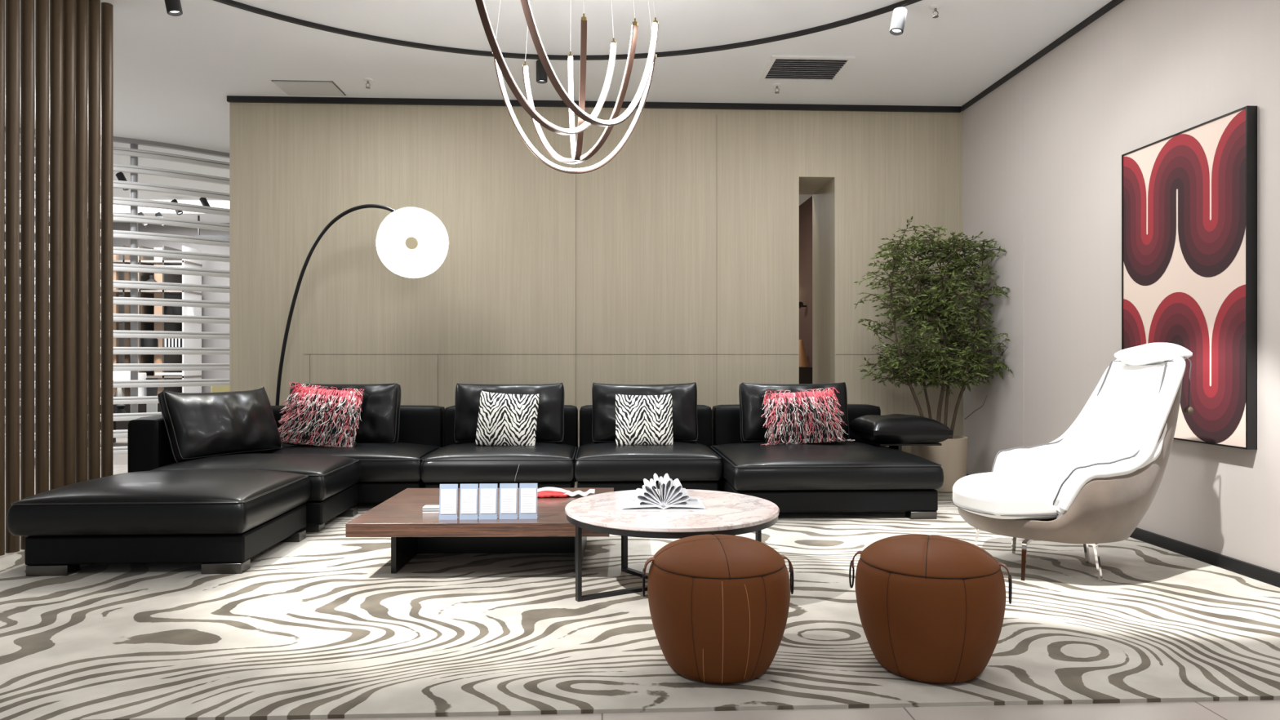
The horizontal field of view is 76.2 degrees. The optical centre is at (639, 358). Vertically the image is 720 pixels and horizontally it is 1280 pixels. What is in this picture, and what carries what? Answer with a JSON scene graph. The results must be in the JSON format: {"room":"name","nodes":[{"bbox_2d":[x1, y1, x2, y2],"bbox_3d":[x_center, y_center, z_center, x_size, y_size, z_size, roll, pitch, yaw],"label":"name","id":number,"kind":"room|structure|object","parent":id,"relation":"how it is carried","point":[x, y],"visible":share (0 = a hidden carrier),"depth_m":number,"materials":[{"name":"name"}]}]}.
{"room":"living room","nodes":[
{"label":"living room","id":0,"kind":"room"},
{"bbox_2d":[4,221,229,425],"bbox_3d":[-9.559,-0.559,12.947,10.100,3.202,0.150,0,0,-3],"label":"wall","id":1,"kind":"structure","parent":0,"point":[168,229],"depth_m":12.99,"materials":[{"name":"grey paint"}]},
{"bbox_2d":[4,0,1111,223],"bbox_3d":[-5.595,-2.220,6.248,17.400,0.120,19.000,0,0,-3],"label":"ceiling","id":2,"kind":"structure","parent":0,"point":[174,77],"depth_m":5.70,"materials":[{"name":"white paint"}]},
{"bbox_2d":[4,198,229,213],"bbox_3d":[-6.442,-2.150,11.565,4.600,0.020,0.900,0,0,-3],"label":"ceiling light panel","id":3,"kind":"object","parent":2,"relation":"attached to","point":[221,204],"visible":0.08,"depth_m":11.56,"materials":[{"name":"white"}]},
{"bbox_2d":[137,212,148,226],"bbox_3d":[-7.232,-2.030,11.872,0.164,0.212,0.080,0,0,9],"label":"track spotlight","id":4,"kind":"object","parent":3,"relation":"attached to","point":[139,213],"visible":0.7,"depth_m":11.85,"materials":[{"name":"black metal"}]},
{"bbox_2d":[155,212,165,226],"bbox_3d":[-6.979,-2.030,11.884,0.164,0.212,0.080,0,0,9],"label":"track spotlight","id":5,"kind":"object","parent":3,"relation":"attached to","point":[158,214],"visible":0.52,"depth_m":11.86,"materials":[{"name":"black metal"}]},
{"bbox_2d":[115,172,128,190],"bbox_3d":[-5.911,-2.030,9.331,0.164,0.212,0.080,0,0,9],"label":"track spotlight","id":6,"kind":"object","parent":2,"relation":"attached to","point":[120,175],"visible":0.43,"depth_m":9.30,"materials":[{"name":"black metal"}]},
{"bbox_2d":[170,199,183,214],"bbox_3d":[-6.197,-2.030,10.919,0.164,0.212,0.080,0,0,9],"label":"track spotlight","id":7,"kind":"object","parent":2,"relation":"attached to","point":[178,212],"visible":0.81,"depth_m":10.89,"materials":[{"name":"black metal"}]},
{"bbox_2d":[199,197,209,206],"bbox_3d":[-5.716,-2.030,10.741,0.164,0.212,0.080,0,0,9],"label":"track spotlight","id":8,"kind":"object","parent":2,"relation":"attached to","point":[203,201],"visible":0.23,"depth_m":10.71,"materials":[{"name":"black metal"}]},
{"bbox_2d":[194,215,229,239],"bbox_3d":[-5.346,-1.980,12.366,2.737,0.360,0.040,0,0,-3],"label":"track","id":9,"kind":"object","parent":2,"relation":"hanging from","point":[220,237],"visible":0.29,"depth_m":12.30,"materials":[{"name":"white metal"}]},
{"bbox_2d":[271,80,346,96],"bbox_3d":[-2.634,-2.154,6.505,0.470,0.012,0.340,0,0,-3],"label":"access panel","id":10,"kind":"object","parent":2,"relation":"attached to","point":[326,88],"visible":1,"depth_m":6.47,"materials":[{"name":"grey"}]},
{"bbox_2d":[363,77,373,88],"bbox_3d":[-2.104,-2.127,6.309,0.072,0.066,0.072,0,0,-3],"label":"sprinkler","id":11,"kind":"object","parent":2,"relation":"attached to","point":[367,80],"visible":1,"depth_m":6.30,"materials":[{"name":"white metal"}]},
{"bbox_2d":[475,0,658,173],"bbox_3d":[-0.285,-1.544,3.543,1.100,1.232,1.480,0,0,-3],"label":"chandelier","id":12,"kind":"object","parent":2,"relation":"hanging from","point":[527,104],"visible":1,"depth_m":3.72,"materials":[{"name":"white metal"}]},
{"bbox_2d":[483,0,615,133],"bbox_3d":[-0.366,-1.239,3.373,0.024,0.569,1.242,0,0,23],"label":"diffuser","id":13,"kind":"object","parent":12,"relation":"attached to","point":[591,119],"depth_m":3.21,"materials":[{"name":"white"}]},
{"bbox_2d":[568,56,576,159],"bbox_3d":[-0.302,-1.238,3.892,0.024,0.567,0.463,0,0,-12],"label":"diffuser","id":14,"kind":"object","parent":12,"relation":"attached to","point":[571,84],"depth_m":4.07,"materials":[{"name":"white plastic"}]},
{"bbox_2d":[495,60,653,171],"bbox_3d":[-0.325,-1.228,4.079,0.793,0.586,0.024,0,0,-4],"label":"diffuser","id":15,"kind":"object","parent":12,"relation":"attached to","point":[570,63],"depth_m":4.07,"materials":[{"name":"white"}]},
{"bbox_2d":[523,24,632,161],"bbox_3d":[-0.311,-1.244,3.987,0.568,0.558,0.579,0,0,-3],"label":"diffuser","id":16,"kind":"object","parent":12,"relation":"attached to","point":[575,148],"depth_m":3.92,"materials":[{"name":"white"}]},
{"bbox_2d":[528,0,657,124],"bbox_3d":[-0.189,-1.239,3.280,0.024,0.568,1.003,0,0,31],"label":"diffuser","id":17,"kind":"object","parent":12,"relation":"attached to","point":[589,119],"depth_m":3.50,"materials":[{"name":"white plastic"}]},
{"bbox_2d":[213,0,921,60],"bbox_3d":[-0.432,-2.148,3.063,5.552,0.024,5.552,0,0,-3],"label":"track","id":18,"kind":"object","parent":2,"relation":"attached to","point":[230,2],"visible":0.89,"depth_m":5.48,"materials":[{"name":"black metal"}]},
{"bbox_2d":[164,0,182,16],"bbox_3d":[-2.671,-2.051,4.662,0.106,0.171,0.080,0,0,-3],"label":"track spotlight","id":19,"kind":"object","parent":18,"relation":"attached to","point":[174,8],"visible":1,"depth_m":4.64,"materials":[{"name":"black metal"}]},
{"bbox_2d":[536,59,547,84],"bbox_3d":[-0.699,-2.053,5.810,0.080,0.166,0.080,0,0,-3],"label":"track spotlight","id":20,"kind":"object","parent":18,"relation":"attached to","point":[541,75],"visible":0.81,"depth_m":5.78,"materials":[{"name":"black metal"}]},
{"bbox_2d":[889,5,906,35],"bbox_3d":[1.565,-2.050,4.943,0.113,0.171,0.080,0,0,-34],"label":"track spotlight","id":21,"kind":"object","parent":18,"relation":"attached to","point":[899,16],"visible":1,"depth_m":4.91,"materials":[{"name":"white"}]},
{"bbox_2d":[772,83,781,93],"bbox_3d":[1.079,-2.127,6.427,0.072,0.066,0.072,0,0,-3],"label":"sprinkler","id":22,"kind":"object","parent":2,"relation":"attached to","point":[776,85],"visible":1,"depth_m":6.42,"materials":[{"name":"white metal"}]},
{"bbox_2d":[758,54,855,81],"bbox_3d":[1.226,-2.152,6.063,0.600,0.016,0.500,0,0,-3],"label":"ceiling vent","id":23,"kind":"object","parent":2,"relation":"in","point":[779,67],"visible":1,"depth_m":6.04,"materials":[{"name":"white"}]},
{"bbox_2d":[928,4,942,17],"bbox_3d":[1.811,-2.127,4.999,0.072,0.066,0.072,0,0,-3],"label":"sprinkler","id":24,"kind":"object","parent":2,"relation":"attached to","point":[935,6],"visible":1,"depth_m":4.99,"materials":[{"name":"white metal"}]},
{"bbox_2d":[229,102,963,482],"bbox_3d":[-0.320,-0.559,7.242,6.170,3.202,0.742,0,0,-3],"label":"wall","id":25,"kind":"structure","parent":0,"point":[674,260],"depth_m":6.86,"materials":[{"name":"brown wood"}]},
{"bbox_2d":[226,95,961,112],"bbox_3d":[-0.322,-2.138,6.857,6.150,0.045,0.030,0,0,-3],"label":"trim","id":26,"kind":"structure","parent":25,"relation":"attached to","point":[237,99],"depth_m":6.84,"materials":[{"name":"black"}]},
{"bbox_2d":[0,424,1279,719],"bbox_3d":[-5.670,1.116,6.245,17.250,0.148,19.000,0,0,-3],"label":"floor","id":27,"kind":"structure","parent":0,"point":[1269,709],"depth_m":2.39,"materials":[{"name":"ceramic"}]},
{"bbox_2d":[0,0,4,555],"bbox_3d":[-3.409,-0.559,4.329,0.062,3.202,0.062,0,0,-3],"label":"wooden slat","id":28,"kind":"object","parent":27,"relation":"on","point":[2,2],"visible":1,"depth_m":4.32,"materials":[{"name":"brown wood"}]},
{"bbox_2d":[5,0,19,552],"bbox_3d":[-3.391,-0.559,4.410,0.062,3.202,0.062,0,0,-3],"label":"wooden slat","id":29,"kind":"object","parent":27,"relation":"on","point":[12,6],"visible":1,"depth_m":4.38,"materials":[{"name":"brown wood"}]},
{"bbox_2d":[20,0,34,549],"bbox_3d":[-3.371,-0.559,4.491,0.062,3.202,0.062,0,0,-3],"label":"wooden slat","id":30,"kind":"object","parent":27,"relation":"on","point":[27,6],"visible":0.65,"depth_m":4.47,"materials":[{"name":"brown wood"}]},
{"bbox_2d":[35,0,48,494],"bbox_3d":[-3.349,-0.559,4.571,0.062,3.202,0.062,0,0,-3],"label":"wooden slat","id":31,"kind":"object","parent":27,"relation":"on","point":[42,6],"visible":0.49,"depth_m":4.55,"materials":[{"name":"brown wood"}]},
{"bbox_2d":[49,0,62,489],"bbox_3d":[-3.328,-0.559,4.652,0.062,3.202,0.062,0,0,-3],"label":"wooden slat","id":32,"kind":"object","parent":27,"relation":"on","point":[55,6],"visible":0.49,"depth_m":4.63,"materials":[{"name":"brown wood"}]},
{"bbox_2d":[62,0,75,486],"bbox_3d":[-3.313,-0.559,4.733,0.062,3.202,0.062,0,0,-3],"label":"wooden slat","id":33,"kind":"object","parent":27,"relation":"on","point":[68,6],"visible":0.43,"depth_m":4.71,"materials":[{"name":"brown wood"}]},
{"bbox_2d":[75,0,88,483],"bbox_3d":[-3.295,-0.559,4.814,0.062,3.202,0.062,0,0,-3],"label":"wooden slat","id":34,"kind":"object","parent":27,"relation":"on","point":[81,6],"visible":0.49,"depth_m":4.79,"materials":[{"name":"brown wood"}]},
{"bbox_2d":[88,0,100,479],"bbox_3d":[-3.274,-0.559,4.894,0.062,3.202,0.062,0,0,-3],"label":"wooden slat","id":35,"kind":"object","parent":27,"relation":"on","point":[94,6],"visible":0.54,"depth_m":4.87,"materials":[{"name":"brown wood"}]},
{"bbox_2d":[101,2,113,477],"bbox_3d":[-3.249,-0.559,4.975,0.062,3.202,0.062,0,0,-3],"label":"wooden slat","id":36,"kind":"object","parent":27,"relation":"on","point":[107,9],"visible":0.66,"depth_m":4.95,"materials":[{"name":"brown wood"}]},
{"bbox_2d":[113,421,115,442],"bbox_3d":[-6.045,0.866,9.931,1.100,0.352,0.600,0,0,-3],"label":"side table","id":37,"kind":"object","parent":27,"relation":"on","point":[114,422],"visible":0.06,"depth_m":10.15,"materials":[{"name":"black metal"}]},
{"bbox_2d":[115,404,126,413],"bbox_3d":[-6.312,0.620,9.919,0.120,0.140,0.120,0,0,-3],"label":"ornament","id":38,"kind":"object","parent":37,"relation":"on","point":[120,407],"visible":0.71,"depth_m":9.89,"materials":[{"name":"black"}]},
{"bbox_2d":[146,403,157,412],"bbox_3d":[-5.942,0.610,9.936,0.120,0.160,0.020,0,0,-3],"label":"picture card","id":39,"kind":"object","parent":37,"relation":"on","point":[151,407],"visible":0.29,"depth_m":9.93,"materials":[{"name":"white"}]},
{"bbox_2d":[4,126,229,465],"bbox_3d":[-5.657,-0.559,8.126,4.678,3.202,0.836,0,0,-21],"label":"window blinds","id":40,"kind":"object","parent":27,"relation":"on","point":[134,169],"visible":0.24,"depth_m":8.12,"materials":[{"name":"white metal"}]},
{"bbox_2d":[100,403,160,430],"bbox_3d":[-6.631,0.787,11.105,1.940,0.510,0.480,0,0,-3],"label":"base cabinet","id":41,"kind":"object","parent":27,"relation":"on","point":[120,425],"visible":0.02,"depth_m":10.88,"materials":[{"name":"black wood"}]},
{"bbox_2d":[113,371,130,396],"bbox_3d":[-7.075,0.322,11.085,0.400,0.420,0.400,0,0,-3],"label":"table lamp","id":42,"kind":"object","parent":41,"relation":"on","point":[117,375],"visible":0.25,"depth_m":10.97,"materials":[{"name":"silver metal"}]},
{"bbox_2d":[137,373,146,396],"bbox_3d":[-6.806,0.362,11.097,0.160,0.340,0.160,0,0,-3],"label":"canister","id":43,"kind":"object","parent":41,"relation":"on","point":[141,391],"visible":0.35,"depth_m":11.05,"materials":[{"name":"white ceramic"}]},
{"bbox_2d":[146,377,158,395],"bbox_3d":[-6.641,0.397,11.105,0.140,0.270,0.140,0,0,-3],"label":"canister","id":44,"kind":"object","parent":41,"relation":"on","point":[151,391],"visible":0.6,"depth_m":11.05,"materials":[{"name":"black ceramic"}]},
{"bbox_2d":[100,245,202,396],"bbox_3d":[-7.548,-0.333,12.585,1.289,2.750,0.560,0,0,-3],"label":"display shelf","id":45,"kind":"object","parent":27,"relation":"on","point":[145,260],"visible":0.34,"depth_m":12.49,"materials":[{"name":"beige"}]},
{"bbox_2d":[142,337,157,346],"bbox_3d":[-7.486,-0.263,12.467,0.200,0.250,0.200,0,0,-3],"label":"jar","id":46,"kind":"object","parent":45,"relation":"on","point":[147,342],"visible":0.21,"depth_m":12.39,"materials":[{"name":"black ceramic"}]},
{"bbox_2d":[145,275,156,289],"bbox_3d":[-7.464,-1.158,12.468,0.180,0.240,0.180,0,0,-3],"label":"vase","id":47,"kind":"object","parent":45,"relation":"on","point":[151,277],"visible":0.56,"depth_m":12.44,"materials":[{"name":"black ceramic"}]},
{"bbox_2d":[164,338,168,346],"bbox_3d":[-7.189,-0.258,12.460,0.040,0.240,0.202,0,0,-3],"label":"book","id":48,"kind":"object","parent":45,"relation":"on","point":[166,340],"visible":0.25,"depth_m":12.36,"materials":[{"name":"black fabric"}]},
{"bbox_2d":[168,338,171,346],"bbox_3d":[-7.139,-0.258,12.462,0.040,0.240,0.202,0,0,-3],"label":"book","id":49,"kind":"object","parent":45,"relation":"on","point":[169,340],"visible":0.25,"depth_m":12.36,"materials":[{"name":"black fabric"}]},
{"bbox_2d":[171,338,174,346],"bbox_3d":[-7.089,-0.258,12.465,0.040,0.240,0.202,0,0,-3],"label":"book","id":50,"kind":"object","parent":45,"relation":"on","point":[172,340],"visible":0.25,"depth_m":12.37,"materials":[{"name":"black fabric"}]},
{"bbox_2d":[174,338,177,346],"bbox_3d":[-7.039,-0.258,12.467,0.040,0.240,0.202,0,0,-3],"label":"book","id":51,"kind":"object","parent":45,"relation":"on","point":[175,340],"visible":0.25,"depth_m":12.37,"materials":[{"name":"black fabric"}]},
{"bbox_2d":[171,306,182,315],"bbox_3d":[-7.042,-0.708,12.488,0.240,0.240,0.240,0,0,-3],"label":"bowl","id":52,"kind":"object","parent":45,"relation":"on","point":[176,310],"visible":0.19,"depth_m":12.40,"materials":[{"name":"black ceramic"}]},
{"bbox_2d":[177,338,182,346],"bbox_3d":[-6.989,-0.258,12.469,0.040,0.240,0.202,0,0,-3],"label":"book","id":53,"kind":"object","parent":45,"relation":"on","point":[180,340],"visible":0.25,"depth_m":12.37,"materials":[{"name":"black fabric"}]},
{"bbox_2d":[186,306,195,315],"bbox_3d":[-6.879,-0.708,12.495,0.140,0.240,0.140,0,0,-3],"label":"vase","id":54,"kind":"object","parent":45,"relation":"on","point":[191,310],"visible":0.56,"depth_m":12.45,"materials":[{"name":"white ceramic"}]},
{"bbox_2d":[210,385,229,392],"bbox_3d":[-4.901,0.672,10.084,1.000,0.740,0.900,0,0,-3],"label":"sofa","id":55,"kind":"object","parent":27,"relation":"on","point":[213,388],"visible":0.02,"depth_m":10.27,"materials":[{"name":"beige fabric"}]},
{"bbox_2d":[275,204,448,405],"bbox_3d":[-2.303,-0.085,6.366,1.723,2.253,0.314,0,0,20],"label":"arc floor lamp","id":56,"kind":"object","parent":27,"relation":"on","point":[412,242],"visible":0.87,"depth_m":6.15,"materials":[{"name":"black metal"}]},
{"bbox_2d":[376,208,448,277],"bbox_3d":[-1.718,-0.874,6.160,0.534,0.514,0.092,0,0,-3],"label":"diffuser","id":57,"kind":"object","parent":56,"relation":"attached to","point":[411,242],"depth_m":6.14,"materials":[{"name":"white plastic"}]},
{"bbox_2d":[0,487,1279,719],"bbox_3d":[-0.237,1.036,4.469,6.140,0.012,4.150,0,0,-3],"label":"rug","id":58,"kind":"object","parent":27,"relation":"on","point":[320,625],"visible":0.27,"depth_m":3.05,"materials":[{"name":"white carpet"}]},
{"bbox_2d":[6,404,952,576],"bbox_3d":[-0.458,0.697,5.229,5.402,0.666,2.605,0,0,-3],"label":"sectional sofa","id":59,"kind":"object","parent":58,"relation":"on","point":[218,513],"visible":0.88,"depth_m":5.18,"materials":[{"name":"black leather"}]},
{"bbox_2d":[6,469,311,536],"bbox_3d":[-2.441,0.722,4.287,1.096,0.227,0.906,0,0,-3],"label":"seat cushion","id":60,"kind":"object","parent":59,"relation":"on","point":[180,502],"depth_m":3.87,"materials":[{"name":"black leather"}]},
{"bbox_2d":[157,386,281,462],"bbox_3d":[-2.731,0.417,5.346,0.340,0.448,0.742,0,0,24],"label":"leather cushion","id":61,"kind":"object","parent":59,"relation":"on","point":[198,425],"visible":0.98,"depth_m":5.19,"materials":[{"name":"black leather"}]},
{"bbox_2d":[150,453,360,501],"bbox_3d":[-2.401,0.722,5.104,1.091,0.227,0.736,0,0,-3],"label":"seat cushion","id":62,"kind":"object","parent":59,"relation":"on","point":[330,477],"depth_m":4.94,"materials":[{"name":"black leather"}]},
{"bbox_2d":[278,382,368,447],"bbox_3d":[-2.301,0.404,5.770,0.734,0.474,0.234,0,0,0],"label":"fringed pillow","id":63,"kind":"object","parent":59,"relation":"on","point":[319,417],"visible":1,"depth_m":5.71,"materials":[{"name":"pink fabric"}]},
{"bbox_2d":[287,382,400,443],"bbox_3d":[-2.184,0.406,6.028,0.799,0.453,0.284,0,0,-3],"label":"leather cushion","id":64,"kind":"object","parent":59,"relation":"on","point":[380,415],"visible":0.5,"depth_m":5.95,"materials":[{"name":"black leather"}]},
{"bbox_2d":[259,442,439,482],"bbox_3d":[-2.236,0.721,5.855,1.491,0.228,0.771,0,0,-3],"label":"seat cushion","id":65,"kind":"object","parent":59,"relation":"on","point":[379,462],"depth_m":5.53,"materials":[{"name":"black leather"}]},
{"bbox_2d":[420,441,577,482],"bbox_3d":[-0.978,0.721,5.891,1.036,0.228,0.816,0,0,-3],"label":"seat cushion","id":66,"kind":"object","parent":59,"relation":"on","point":[454,462],"depth_m":5.50,"materials":[{"name":"black leather"}]},
{"bbox_2d":[475,391,538,445],"bbox_3d":[-0.945,0.432,5.821,0.439,0.405,0.182,0,0,-3],"label":"zebra pillow","id":67,"kind":"object","parent":59,"relation":"on","point":[504,419],"visible":0.97,"depth_m":5.77,"materials":[{"name":"fabric"}]},
{"bbox_2d":[453,382,564,443],"bbox_3d":[-0.970,0.405,6.088,0.804,0.452,0.284,0,0,-3],"label":"leather cushion","id":68,"kind":"object","parent":59,"relation":"on","point":[550,416],"visible":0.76,"depth_m":6.01,"materials":[{"name":"black leather"}]},
{"bbox_2d":[615,393,673,444],"bbox_3d":[0.029,0.438,5.861,0.411,0.372,0.172,0,0,-3],"label":"zebra pillow","id":69,"kind":"object","parent":59,"relation":"on","point":[640,420],"visible":0.95,"depth_m":5.81,"materials":[{"name":"fabric"}]},
{"bbox_2d":[591,382,697,442],"bbox_3d":[0.035,0.404,6.133,0.790,0.453,0.290,0,0,-3],"label":"leather cushion","id":70,"kind":"object","parent":59,"relation":"on","point":[684,396],"visible":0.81,"depth_m":6.06,"materials":[{"name":"black leather"}]},
{"bbox_2d":[573,440,722,481],"bbox_3d":[0.041,0.720,5.938,1.016,0.230,0.816,0,0,-3],"label":"seat cushion","id":71,"kind":"object","parent":59,"relation":"on","point":[699,460],"depth_m":5.55,"materials":[{"name":"black leather"}]},
{"bbox_2d":[738,382,848,442],"bbox_3d":[1.165,0.404,6.188,0.810,0.453,0.283,0,0,-3],"label":"leather cushion","id":72,"kind":"object","parent":59,"relation":"on","point":[750,394],"visible":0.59,"depth_m":6.12,"materials":[{"name":"black leather"}]},
{"bbox_2d":[760,386,854,444],"bbox_3d":[1.202,0.421,5.930,0.688,0.419,0.232,0,0,-3],"label":"fringed pillow","id":73,"kind":"object","parent":59,"relation":"on","point":[802,417],"visible":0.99,"depth_m":5.87,"materials":[{"name":"pink fabric"}]},
{"bbox_2d":[710,441,943,490],"bbox_3d":[1.237,0.722,5.778,1.351,0.226,1.246,0,0,-3],"label":"seat cushion","id":74,"kind":"object","parent":59,"relation":"on","point":[842,465],"depth_m":5.19,"materials":[{"name":"black leather"}]},
{"bbox_2d":[345,487,613,573],"bbox_3d":[-0.746,0.890,4.230,1.200,0.280,1.020,0,0,-1],"label":"wooden coffee table","id":75,"kind":"object","parent":58,"relation":"on","point":[401,517],"visible":0.64,"depth_m":3.95,"materials":[{"name":"brown wood"}]},
{"bbox_2d":[422,505,439,512],"bbox_3d":[-1.010,0.737,4.006,0.100,0.026,0.060,0,0,-3],"label":"card stack","id":76,"kind":"object","parent":75,"relation":"on","point":[426,508],"visible":0.64,"depth_m":3.98,"materials":[{"name":"white paper"}]},
{"bbox_2d":[439,484,459,519],"bbox_3d":[-0.892,0.667,3.819,0.084,0.166,0.053,0,0,-1],"label":"card holder","id":77,"kind":"object","parent":75,"relation":"on","point":[448,495],"visible":1,"depth_m":3.80,"materials":[{"name":"blue plastic"}]},
{"bbox_2d":[459,484,479,519],"bbox_3d":[-0.799,0.667,3.824,0.084,0.166,0.053,0,0,-1],"label":"card holder","id":78,"kind":"object","parent":75,"relation":"on","point":[468,493],"visible":0.98,"depth_m":3.80,"materials":[{"name":"blue plastic"}]},
{"bbox_2d":[462,503,474,511],"bbox_3d":[-0.799,0.667,3.803,0.060,0.089,0.009,0,0,-1],"label":"print","id":79,"kind":"object","parent":78,"relation":"attached to","point":[465,507],"depth_m":3.80,"materials":[{"name":"grey paper"}]},
{"bbox_2d":[479,483,498,519],"bbox_3d":[-0.710,0.667,3.830,0.084,0.166,0.053,0,0,-1],"label":"card holder","id":80,"kind":"object","parent":75,"relation":"on","point":[487,491],"visible":1,"depth_m":3.81,"materials":[{"name":"blue plastic"}]},
{"bbox_2d":[481,496,493,509],"bbox_3d":[-0.710,0.667,3.809,0.060,0.089,0.009,0,0,-1],"label":"print","id":81,"kind":"object","parent":80,"relation":"attached to","point":[487,502],"depth_m":3.81,"materials":[{"name":"grey paper"}]},
{"bbox_2d":[499,483,518,519],"bbox_3d":[-0.616,0.667,3.836,0.084,0.166,0.053,0,0,-1],"label":"card holder","id":82,"kind":"object","parent":75,"relation":"on","point":[508,491],"visible":1,"depth_m":3.81,"materials":[{"name":"blue plastic"}]},
{"bbox_2d":[502,491,514,499],"bbox_3d":[-0.616,0.667,3.815,0.058,0.089,0.009,0,0,-1],"label":"print","id":83,"kind":"object","parent":82,"relation":"attached to","point":[505,495],"depth_m":3.82,"materials":[{"name":"grey paper"}]},
{"bbox_2d":[519,483,537,519],"bbox_3d":[-0.524,0.667,3.842,0.084,0.166,0.053,0,0,-1],"label":"card holder","id":84,"kind":"object","parent":75,"relation":"on","point":[527,491],"visible":1,"depth_m":3.82,"materials":[{"name":"blue plastic"}]},
{"bbox_2d":[537,487,568,497],"bbox_3d":[-0.489,0.729,4.462,0.220,0.038,0.140,0,0,-3],"label":"cloth","id":85,"kind":"object","parent":75,"relation":"on","point":[544,491],"visible":0.81,"depth_m":4.42,"materials":[{"name":"red fabric"}]},
{"bbox_2d":[559,488,595,497],"bbox_3d":[-0.348,0.733,4.462,0.200,0.029,0.100,0,0,-3],"label":"leaflet","id":86,"kind":"object","parent":75,"relation":"on","point":[590,491],"visible":0.9,"depth_m":4.44,"materials":[{"name":"white paper"}]},
{"bbox_2d":[564,488,779,601],"bbox_3d":[0.144,0.848,3.700,0.964,0.364,0.964,0,0,-3],"label":"coffee table","id":87,"kind":"object","parent":58,"relation":"on","point":[726,513],"visible":0.7,"depth_m":3.47,"materials":[{"name":"grey stone"}]},
{"bbox_2d":[620,473,706,510],"bbox_3d":[0.101,0.601,3.703,0.380,0.131,0.226,0,0,-2],"label":"open book","id":88,"kind":"object","parent":87,"relation":"on","point":[673,496],"visible":1,"depth_m":3.63,"materials":[{"name":"white paper"}]},
{"bbox_2d":[626,498,697,501],"bbox_3d":[0.100,0.648,3.743,0.330,0.001,0.057,0,0,-2],"label":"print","id":89,"kind":"object","parent":88,"relation":"on","point":[627,500],"depth_m":3.74,"materials":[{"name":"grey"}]},
{"bbox_2d":[642,533,793,684],"bbox_3d":[0.262,0.816,2.730,0.475,0.430,0.473,0,0,26],"label":"stool","id":90,"kind":"object","parent":58,"relation":"on","point":[719,603],"visible":1,"depth_m":2.55,"materials":[{"name":"brown leather"}]},
{"bbox_2d":[848,533,1012,683],"bbox_3d":[0.965,0.816,2.730,0.474,0.430,0.474,0,0,-18],"label":"stool","id":91,"kind":"object","parent":58,"relation":"on","point":[931,608],"visible":1,"depth_m":2.55,"materials":[{"name":"brown leather"}]},
{"bbox_2d":[853,216,1013,493],"bbox_3d":[2.233,-0.024,6.444,1.112,2.108,1.052,0,0,-3],"label":"potted tree","id":92,"kind":"object","parent":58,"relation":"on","point":[952,455],"visible":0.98,"depth_m":6.38,"materials":[{"name":"green plant"}]},
{"bbox_2d":[951,342,1193,582],"bbox_3d":[2.092,0.475,4.036,1.067,1.111,0.808,0,0,-5],"label":"armchair","id":93,"kind":"object","parent":58,"relation":"on","point":[1094,484],"visible":1,"depth_m":3.83,"materials":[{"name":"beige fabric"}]},
{"bbox_2d":[952,469,1078,519],"bbox_3d":[1.936,0.662,4.023,0.740,0.191,0.570,0,0,-5],"label":"seat cushion","id":94,"kind":"object","parent":93,"relation":"on","point":[1000,494],"depth_m":3.83,"materials":[{"name":"white fabric"}]},
{"bbox_2d":[999,364,1171,472],"bbox_3d":[2.205,0.358,4.046,0.648,0.668,0.734,0,0,-5],"label":"cushion","id":95,"kind":"object","parent":93,"relation":"on","point":[1125,424],"depth_m":4.09,"materials":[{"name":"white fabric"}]},
{"bbox_2d":[1114,342,1192,365],"bbox_3d":[2.541,-0.020,4.050,0.170,0.120,0.330,0,0,-5],"label":"pillow","id":96,"kind":"object","parent":93,"relation":"on","point":[1160,353],"depth_m":3.95,"materials":[{"name":"white fabric"}]},
{"bbox_2d":[799,366,812,383],"bbox_3d":[2.043,0.572,11.006,0.440,0.940,2.400,0,0,-3],"label":"sideboard","id":97,"kind":"object","parent":27,"relation":"on","point":[805,372],"visible":0.02,"depth_m":9.80,"materials":[{"name":"black wood"}]},
{"bbox_2d":[799,339,808,366],"bbox_3d":[2.074,-0.073,10.557,0.220,0.350,0.220,0,0,-3],"label":"sculpture","id":98,"kind":"object","parent":97,"relation":"on","point":[803,362],"visible":0.45,"depth_m":10.49,"materials":[{"name":"brown wood"}]},
{"bbox_2d":[799,195,812,366],"bbox_3d":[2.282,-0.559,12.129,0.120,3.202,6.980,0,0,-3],"label":"door","id":99,"kind":"structure","parent":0,"point":[806,208],"depth_m":11.14,"materials":[{"name":"brown wood"}]},
{"bbox_2d":[799,302,806,308],"bbox_3d":[2.202,-0.726,11.094,0.135,0.088,0.150,0,0,-3],"label":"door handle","id":100,"kind":"object","parent":99,"relation":"attached to","point":[801,304],"visible":0.67,"depth_m":11.02,"materials":[{"name":"black metal"}]},
{"bbox_2d":[963,0,1279,573],"bbox_3d":[2.870,-0.559,6.640,0.152,3.202,19.000,0,0,-3],"label":"wall","id":101,"kind":"structure","parent":0,"point":[1043,150],"depth_m":5.08,"materials":[{"name":"grey paint"}]},
{"bbox_2d":[961,0,1124,111],"bbox_3d":[2.992,-2.145,2.081,0.030,0.030,9.880,0,0,-3],"label":"trim","id":102,"kind":"structure","parent":101,"relation":"attached to","point":[1113,3],"depth_m":5.65,"materials":[{"name":"black"}]},
{"bbox_2d":[966,474,1279,587],"bbox_3d":[2.997,1.011,2.081,0.020,0.062,9.880,0,0,-3],"label":"baseboard","id":103,"kind":"structure","parent":101,"relation":"attached to","point":[1271,577],"depth_m":4.13,"materials":[{"name":"black wood"}]},
{"bbox_2d":[1121,106,1257,449],"bbox_3d":[2.878,-0.384,4.331,0.050,1.628,0.934,0,0,-3],"label":"framed painting","id":104,"kind":"object","parent":101,"relation":"attached to","point":[1189,196],"visible":0.82,"depth_m":4.17,"materials":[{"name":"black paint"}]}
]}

